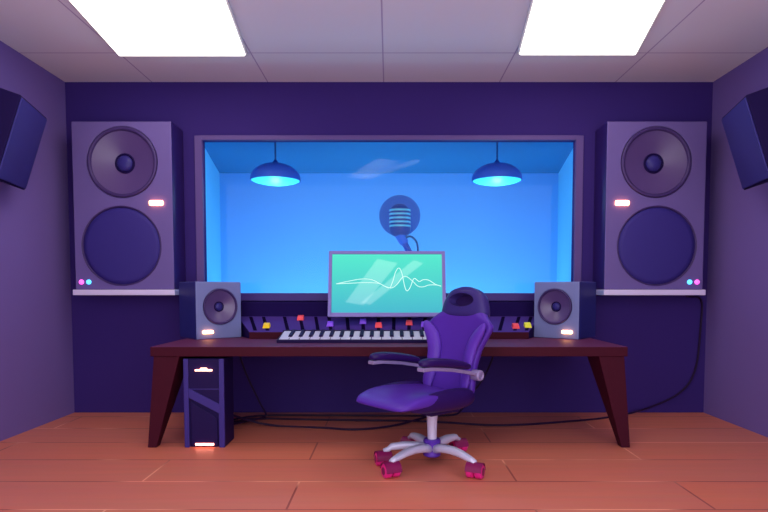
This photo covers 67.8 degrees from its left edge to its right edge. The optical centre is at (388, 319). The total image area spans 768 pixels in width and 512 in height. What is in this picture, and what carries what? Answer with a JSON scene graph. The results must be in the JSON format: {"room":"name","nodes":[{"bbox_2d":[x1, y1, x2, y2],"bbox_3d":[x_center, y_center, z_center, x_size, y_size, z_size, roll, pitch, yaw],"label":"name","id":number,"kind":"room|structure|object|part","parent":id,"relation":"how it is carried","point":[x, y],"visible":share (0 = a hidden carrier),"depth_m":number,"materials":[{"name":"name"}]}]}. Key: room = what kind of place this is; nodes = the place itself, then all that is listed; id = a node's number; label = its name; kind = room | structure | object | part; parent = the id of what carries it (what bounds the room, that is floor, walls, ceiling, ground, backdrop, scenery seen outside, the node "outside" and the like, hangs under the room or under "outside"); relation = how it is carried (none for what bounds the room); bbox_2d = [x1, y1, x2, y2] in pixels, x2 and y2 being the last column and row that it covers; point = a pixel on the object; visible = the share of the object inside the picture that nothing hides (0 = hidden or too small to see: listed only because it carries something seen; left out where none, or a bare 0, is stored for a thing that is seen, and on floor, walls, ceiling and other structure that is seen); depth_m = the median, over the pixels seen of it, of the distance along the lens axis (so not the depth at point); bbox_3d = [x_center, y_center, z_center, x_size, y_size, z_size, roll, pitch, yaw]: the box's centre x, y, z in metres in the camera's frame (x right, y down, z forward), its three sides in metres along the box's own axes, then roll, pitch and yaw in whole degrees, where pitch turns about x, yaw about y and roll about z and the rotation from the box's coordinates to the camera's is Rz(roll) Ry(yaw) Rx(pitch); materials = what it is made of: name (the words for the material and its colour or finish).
{"room":"studio","nodes":[
{"label":"studio","id":0,"kind":"room"},
{"bbox_2d":[0,41,74,440],"bbox_3d":[-3.070,-0.533,2.891,0.100,3.110,5.430,0,3,0],"label":"wall","id":1,"kind":"structure","parent":0,"point":[37,378],"depth_m":4.89,"materials":[{"name":"paint"}]},
{"bbox_2d":[0,88,46,189],"bbox_3d":[-2.775,-1.329,4.185,0.491,0.680,0.698,0,3,0],"label":"wall speaker","id":2,"kind":"object","parent":1,"relation":"attached to","point":[22,126],"visible":1,"depth_m":4.09,"materials":[{"name":"blue paint"}]},
{"bbox_2d":[205,149,220,281],"bbox_3d":[-2.172,-0.574,6.724,0.098,2.790,2.567,-1,3,-10],"label":"wall","id":3,"kind":"structure","parent":0,"point":[212,175],"depth_m":7.14,"materials":[{"name":"blue paint"}]},
{"bbox_2d":[0,412,767,511],"bbox_3d":[0.000,1.070,2.975,6.240,0.100,5.430,0,3,0],"label":"floor","id":4,"kind":"structure","parent":0,"point":[77,461],"depth_m":3.78,"materials":[{"name":"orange wood"}]},
{"bbox_2d":[183,356,233,447],"bbox_3d":[-1.375,0.615,4.370,0.300,0.668,0.266,0,3,0],"label":"computer tower","id":5,"kind":"object","parent":4,"relation":"on","point":[208,380],"visible":0.97,"depth_m":4.25,"materials":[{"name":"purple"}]},
{"bbox_3d":[-1.375,0.462,4.252,0.228,0.330,0.010,0,3,0],"label":"panel","id":6,"kind":"part","parent":5,"relation":"part of","materials":[{"name":"blue"}]},
{"bbox_2d":[195,368,211,370],"bbox_3d":[-1.375,0.367,4.235,0.124,0.024,0.018,0,3,0],"label":"light","id":7,"kind":"object","parent":5,"relation":"attached to","point":[196,369],"depth_m":4.23,"materials":[{"name":"white plastic"}]},
{"bbox_3d":[-1.378,0.771,4.264,0.198,0.323,0.014,0,3,0],"label":"panel","id":8,"kind":"part","parent":5,"relation":"part of","materials":[{"name":"blue"}]},
{"bbox_2d":[195,443,213,444],"bbox_3d":[-1.375,0.927,4.261,0.136,0.014,0.016,0,3,0],"label":"light","id":9,"kind":"object","parent":5,"relation":"attached to","point":[195,443],"depth_m":4.25,"materials":[{"name":"white plastic"}]},
{"bbox_2d":[234,408,462,420],"bbox_3d":[-0.474,0.606,5.231,2.349,0.591,0.614,-1,3,-20],"label":"cable","id":10,"kind":"object","parent":4,"relation":"on","point":[461,410],"visible":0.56,"depth_m":5.30,"materials":[{"name":"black rubber"}]},
{"bbox_2d":[234,356,493,430],"bbox_3d":[-0.179,0.580,4.931,2.392,0.681,0.320,-1,3,-12],"label":"cable","id":11,"kind":"object","parent":4,"relation":"on","point":[480,382],"visible":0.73,"depth_m":4.88,"materials":[{"name":"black rubber"}]},
{"bbox_2d":[148,336,629,447],"bbox_3d":[0.000,0.544,4.845,3.599,0.755,1.220,0,3,0],"label":"desk","id":12,"kind":"object","parent":4,"relation":"on","point":[606,359],"visible":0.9,"depth_m":4.25,"materials":[{"name":"brown wood"}]},
{"bbox_3d":[-1.678,0.603,4.389,0.244,0.684,0.295,0,3,0],"label":"leg","id":13,"kind":"part","parent":12,"relation":"part of","materials":[{"name":"brown wood"}]},
{"bbox_2d":[179,282,240,339],"bbox_3d":[-1.587,-0.092,5.076,0.410,0.490,0.410,-3,4,-40],"label":"monitor speaker","id":14,"kind":"object","parent":12,"relation":"on","point":[207,310],"visible":1,"depth_m":4.94},
{"bbox_2d":[234,356,266,424],"bbox_3d":[-1.311,0.567,4.870,0.176,0.658,0.664,1,3,24],"label":"cable","id":15,"kind":"object","parent":12,"relation":"hanging from","point":[241,360],"visible":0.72,"depth_m":5.06,"materials":[{"name":"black rubber"}]},
{"bbox_2d":[277,329,426,342],"bbox_3d":[-0.100,0.130,4.663,1.580,0.091,0.300,0,3,0],"label":"keyboard","id":16,"kind":"object","parent":12,"relation":"on","point":[287,336],"visible":0.83,"depth_m":4.61,"materials":[{"name":"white plastic"}]},
{"bbox_2d":[241,302,533,338],"bbox_3d":[0.000,-0.004,5.125,2.800,0.310,0.464,0,3,0],"label":"mixing console","id":17,"kind":"object","parent":12,"relation":"on","point":[259,320],"visible":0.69,"depth_m":5.17,"materials":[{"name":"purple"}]},
{"bbox_3d":[-1.075,0.048,5.010,0.062,0.047,0.054,0,3,0],"label":"fader knob","id":18,"kind":"part","parent":17,"relation":"part of","materials":[{"name":"yellow plastic"}]},
{"bbox_3d":[-0.804,-0.021,5.196,0.062,0.047,0.054,0,3,0],"label":"fader knob","id":19,"kind":"part","parent":17,"relation":"part of","materials":[{"name":"red plastic"}]},
{"bbox_3d":[-0.520,0.034,5.049,0.062,0.047,0.054,0,3,0],"label":"fader knob","id":20,"kind":"part","parent":17,"relation":"part of","materials":[{"name":"purple plastic"}]},
{"bbox_3d":[-0.233,0.012,5.108,0.062,0.047,0.054,0,3,0],"label":"fader knob","id":21,"kind":"part","parent":17,"relation":"part of","materials":[{"name":"purple plastic"}]},
{"bbox_3d":[-0.092,0.044,5.019,0.062,0.047,0.054,0,3,0],"label":"fader knob","id":22,"kind":"part","parent":17,"relation":"part of","materials":[{"name":"red plastic"}]},
{"bbox_2d":[328,251,445,316],"bbox_3d":[-0.018,-0.327,5.180,1.044,0.595,0.356,0,3,0],"label":"computer monitor","id":23,"kind":"object","parent":17,"relation":"on","point":[360,283],"visible":0.96,"depth_m":5.09,"materials":[{"name":"blue plastic"}]},
{"bbox_3d":[0.000,0.039,5.094,2.788,0.126,0.370,0,3,0],"label":"plate","id":24,"kind":"part","parent":17,"relation":"part of","materials":[{"name":"blue"}]},
{"bbox_3d":[0.000,0.133,4.907,2.400,0.058,0.014,0,3,0],"label":"rail","id":25,"kind":"part","parent":17,"relation":"part of","materials":[{"name":"plastic"}]},
{"bbox_3d":[0.179,0.023,5.078,0.062,0.047,0.054,0,3,0],"label":"fader knob","id":26,"kind":"part","parent":17,"relation":"part of","materials":[{"name":"red plastic"}]},
{"bbox_3d":[1.109,0.052,5.000,0.062,0.047,0.054,0,3,0],"label":"fader knob","id":27,"kind":"part","parent":17,"relation":"part of","materials":[{"name":"red plastic"}]},
{"bbox_3d":[1.219,0.044,5.019,0.062,0.047,0.054,0,3,0],"label":"fader knob","id":28,"kind":"part","parent":17,"relation":"part of","materials":[{"name":"yellow plastic"}]},
{"bbox_2d":[534,282,595,339],"bbox_3d":[1.562,-0.092,5.076,0.410,0.490,0.410,3,4,40],"label":"monitor speaker","id":29,"kind":"object","parent":12,"relation":"on","point":[562,310],"visible":1,"depth_m":4.94},
{"bbox_3d":[1.678,0.603,4.389,0.244,0.684,0.295,0,3,0],"label":"leg","id":30,"kind":"part","parent":12,"relation":"part of","materials":[{"name":"brown wood"}]},
{"bbox_2d":[356,287,493,478],"bbox_3d":[0.289,0.377,3.800,0.910,1.198,0.854,-3,4,-41],"label":"gaming chair","id":31,"kind":"object","parent":4,"relation":"on","point":[457,336],"visible":1,"depth_m":3.82,"materials":[{"name":"leather"}]},
{"bbox_2d":[374,450,392,462],"bbox_3d":[-0.039,0.914,3.831,0.108,0.078,0.108,-1,3,-15],"label":"caster wheel","id":32,"kind":"object","parent":31,"relation":"attached to","point":[380,456],"depth_m":3.79,"materials":[{"name":"pink plastic"}]},
{"bbox_2d":[380,461,401,474],"bbox_3d":[0.012,0.927,3.584,0.108,0.078,0.108,-1,3,-25],"label":"caster wheel","id":33,"kind":"object","parent":31,"relation":"attached to","point":[390,467],"depth_m":3.55,"materials":[{"name":"pink plastic"}]},
{"bbox_3d":[0.049,0.259,3.948,0.455,0.101,0.099,-3,4,-41],"label":"armrest","id":34,"kind":"part","parent":31,"relation":"part of","materials":[{"name":"purple leather"}]},
{"bbox_3d":[0.181,0.503,3.764,0.695,0.118,0.528,-3,4,-41],"label":"seat","id":35,"kind":"part","parent":31,"relation":"part of","materials":[{"name":"leather"}]},
{"bbox_3d":[0.112,0.861,3.852,0.305,0.083,0.070,0,3,-9],"label":"leg","id":36,"kind":"part","parent":31,"relation":"part of","materials":[{"name":"silver metal"}]},
{"bbox_2d":[400,436,413,440],"bbox_3d":[0.150,0.895,4.186,0.108,0.078,0.108,2,3,30],"label":"caster wheel","id":37,"kind":"object","parent":31,"relation":"attached to","point":[405,438],"depth_m":4.16,"materials":[{"name":"pink plastic"}]},
{"bbox_3d":[0.142,0.867,3.720,0.070,0.083,0.380,3,4,43],"label":"leg","id":38,"kind":"part","parent":31,"relation":"part of","materials":[{"name":"silver metal"}]},
{"bbox_3d":[0.215,0.850,4.045,0.070,0.083,0.305,-1,3,-25],"label":"leg","id":39,"kind":"part","parent":31,"relation":"part of","materials":[{"name":"silver metal"}]},
{"bbox_3d":[0.359,0.278,3.595,0.455,0.101,0.099,-3,4,-41],"label":"armrest","id":40,"kind":"part","parent":31,"relation":"part of","materials":[{"name":"purple leather"}]},
{"bbox_3d":[0.409,0.852,4.020,0.070,0.083,0.305,3,4,40],"label":"leg","id":41,"kind":"part","parent":31,"relation":"part of","materials":[{"name":"silver metal"}]},
{"bbox_3d":[0.424,0.868,3.711,0.070,0.083,0.370,-2,4,-38],"label":"leg","id":42,"kind":"part","parent":31,"relation":"part of","materials":[{"name":"silver metal"}]},
{"bbox_2d":[449,438,468,447],"bbox_3d":[0.507,0.898,4.139,0.108,0.078,0.108,-1,3,-20],"label":"caster wheel","id":43,"kind":"object","parent":31,"relation":"attached to","point":[458,442],"depth_m":4.10,"materials":[{"name":"pink plastic"}]},
{"bbox_3d":[0.483,0.240,4.016,0.265,0.658,0.596,-3,4,-41],"label":"backrest","id":44,"kind":"part","parent":31,"relation":"part of","materials":[{"name":"leather"}]},
{"bbox_2d":[465,461,485,475],"bbox_3d":[0.538,0.928,3.568,0.108,0.078,0.108,1,3,25],"label":"caster wheel","id":45,"kind":"object","parent":31,"relation":"attached to","point":[472,468],"depth_m":3.54,"materials":[{"name":"pink plastic"}]},
{"bbox_2d":[234,296,702,425],"bbox_3d":[0.751,0.344,5.148,4.497,1.124,0.598,0,3,-9],"label":"cable","id":46,"kind":"object","parent":4,"relation":"on","point":[701,301],"visible":0.88,"depth_m":5.13,"materials":[{"name":"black rubber"}]},
{"bbox_2d":[0,0,767,81],"bbox_3d":[0.000,-2.136,2.807,6.240,0.100,5.430,0,3,0],"label":"ceiling","id":47,"kind":"structure","parent":0,"point":[285,40],"depth_m":4.51,"materials":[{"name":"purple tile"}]},
{"bbox_2d":[67,0,247,55],"bbox_3d":[-1.621,-2.132,4.009,1.192,0.034,1.330,0,3,0],"label":"recessed light","id":48,"kind":"object","parent":47,"relation":"in","point":[129,27],"visible":1,"depth_m":4.13,"materials":[{"name":"white plastic"}]},
{"bbox_2d":[517,0,666,54],"bbox_3d":[1.456,-2.131,3.999,1.126,0.034,1.310,0,3,0],"label":"recessed light","id":49,"kind":"object","parent":47,"relation":"in","point":[551,27],"visible":1,"depth_m":4.13,"materials":[{"name":"white plastic"}]},
{"bbox_2d":[65,82,712,411],"bbox_3d":[0.000,-0.666,5.433,6.040,3.110,0.060,0,3,0],"label":"wall","id":50,"kind":"structure","parent":0,"point":[113,336],"depth_m":5.41,"materials":[{"name":"paint"}]},
{"bbox_2d":[71,122,185,294],"bbox_3d":[-2.368,-0.996,5.220,0.910,1.535,0.330,0,3,0],"label":"wall speaker","id":51,"kind":"object","parent":50,"relation":"attached to","point":[128,177],"visible":0.98,"depth_m":5.09,"materials":[{"name":"paint"}]},
{"bbox_2d":[81,205,161,285],"bbox_3d":[-2.390,-0.662,5.112,0.716,0.716,0.034,0,3,0],"label":"grille","id":52,"kind":"object","parent":51,"relation":"attached to","point":[121,245],"depth_m":5.10,"materials":[{"name":"purple fabric"}]},
{"bbox_2d":[194,135,583,300],"bbox_3d":[0.000,-0.952,5.372,3.670,1.545,0.090,0,3,0],"label":"window","id":53,"kind":"structure","parent":50,"relation":"in","point":[198,139],"depth_m":5.34,"materials":[{"name":"purple paint"}]},
{"bbox_3d":[0.000,-0.217,5.396,3.670,0.075,0.060,0,3,0],"label":"sill","id":54,"kind":"part","parent":53,"relation":"part of","materials":[{"name":"blue paint"}]},
{"bbox_2d":[593,122,706,294],"bbox_3d":[2.372,-0.996,5.220,0.910,1.535,0.330,0,3,0],"label":"wall speaker","id":55,"kind":"object","parent":50,"relation":"attached to","point":[650,177],"visible":1,"depth_m":5.09,"materials":[{"name":"paint"}]},
{"bbox_2d":[617,205,696,285],"bbox_3d":[2.394,-0.662,5.112,0.716,0.716,0.034,0,3,0],"label":"grille","id":56,"kind":"object","parent":55,"relation":"attached to","point":[657,244],"depth_m":5.10,"materials":[{"name":"purple fabric"}]},
{"bbox_2d":[220,173,557,292],"bbox_3d":[0.000,-0.642,8.027,4.890,2.790,0.100,0,3,0],"label":"wall","id":57,"kind":"structure","parent":0,"point":[275,239],"depth_m":7.94,"materials":[{"name":"blue paint"}]},
{"bbox_2d":[205,142,572,172],"bbox_3d":[0.000,-2.019,6.699,4.890,0.100,2.610,0,3,0],"label":"ceiling","id":58,"kind":"structure","parent":0,"point":[228,157],"depth_m":6.92,"materials":[{"name":"blue paint"}]},
{"bbox_2d":[250,142,300,185],"bbox_3d":[-1.188,-1.671,5.971,0.524,0.520,0.524,0,3,0],"label":"pendant lamp","id":59,"kind":"object","parent":58,"relation":"hanging from","point":[274,173],"visible":0.96,"depth_m":5.81,"materials":[{"name":"blue metal"}]},
{"bbox_3d":[-1.188,-1.796,5.964,0.017,0.270,0.017,1,3,22],"label":"cord","id":60,"kind":"part","parent":59,"relation":"part of","materials":[{"name":"blue plastic"}]},
{"bbox_3d":[-1.188,-1.563,5.976,0.524,0.215,0.524,0,3,0],"label":"lamp shade","id":61,"kind":"part","parent":59,"relation":"part of","materials":[{"name":"blue metal"}]},
{"bbox_2d":[251,176,299,185],"bbox_3d":[-1.188,-1.436,5.983,0.500,0.049,0.500,0,3,0],"label":"diffuser","id":62,"kind":"object","parent":59,"relation":"attached to","point":[264,180],"depth_m":5.86,"materials":[{"name":"teal"}]},
{"bbox_2d":[472,142,521,185],"bbox_3d":[1.130,-1.671,5.971,0.524,0.520,0.524,0,3,0],"label":"pendant lamp","id":63,"kind":"object","parent":58,"relation":"hanging from","point":[497,173],"visible":0.95,"depth_m":5.81,"materials":[{"name":"blue metal"}]},
{"bbox_3d":[1.130,-1.563,5.976,0.524,0.215,0.524,0,3,0],"label":"lamp shade","id":64,"kind":"part","parent":63,"relation":"part of","materials":[{"name":"blue metal"}]},
{"bbox_2d":[473,176,520,185],"bbox_3d":[1.130,-1.436,5.983,0.500,0.049,0.500,0,3,0],"label":"diffuser","id":65,"kind":"object","parent":63,"relation":"attached to","point":[480,180],"depth_m":5.86,"materials":[{"name":"teal"}]},
{"bbox_3d":[1.130,-1.796,5.964,0.017,0.270,0.017,-1,3,-22],"label":"cord","id":66,"kind":"part","parent":63,"relation":"part of","materials":[{"name":"blue plastic"}]},
{"bbox_2d":[557,149,572,281],"bbox_3d":[2.172,-0.574,6.724,0.098,2.790,2.567,1,3,10],"label":"wall","id":67,"kind":"structure","parent":0,"point":[565,175],"depth_m":7.14,"materials":[{"name":"blue paint"}]},
{"bbox_2d":[703,47,767,436],"bbox_3d":[3.070,-0.533,2.891,0.100,3.110,5.430,0,3,0],"label":"wall","id":68,"kind":"structure","parent":0,"point":[736,344],"depth_m":4.96,"materials":[{"name":"paint"}]},
{"bbox_2d":[721,87,767,189],"bbox_3d":[2.737,-1.329,4.185,0.566,0.680,0.698,0,3,0],"label":"wall speaker","id":69,"kind":"object","parent":68,"relation":"attached to","point":[745,125],"visible":1,"depth_m":4.08,"materials":[{"name":"blue paint"}]},
{"bbox_3d":[0.000,0.867,6.850,4.890,0.100,2.610,0,3,0],"label":"floor","id":70,"kind":"structure","parent":0,"visible":0},
{"bbox_2d":[379,195,419,250],"bbox_3d":[0.276,-0.259,6.195,0.768,2.216,0.480,0,3,0],"label":"microphone","id":71,"kind":"object","parent":70,"relation":"on","point":[399,215],"visible":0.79,"depth_m":6.14,"materials":[{"name":"blue metal"}]},
{"bbox_3d":[0.286,-0.600,6.177,0.326,0.550,0.068,0,3,0],"label":"arm","id":72,"kind":"part","parent":71,"relation":"part of","materials":[{"name":"blue metal"}]}
]}

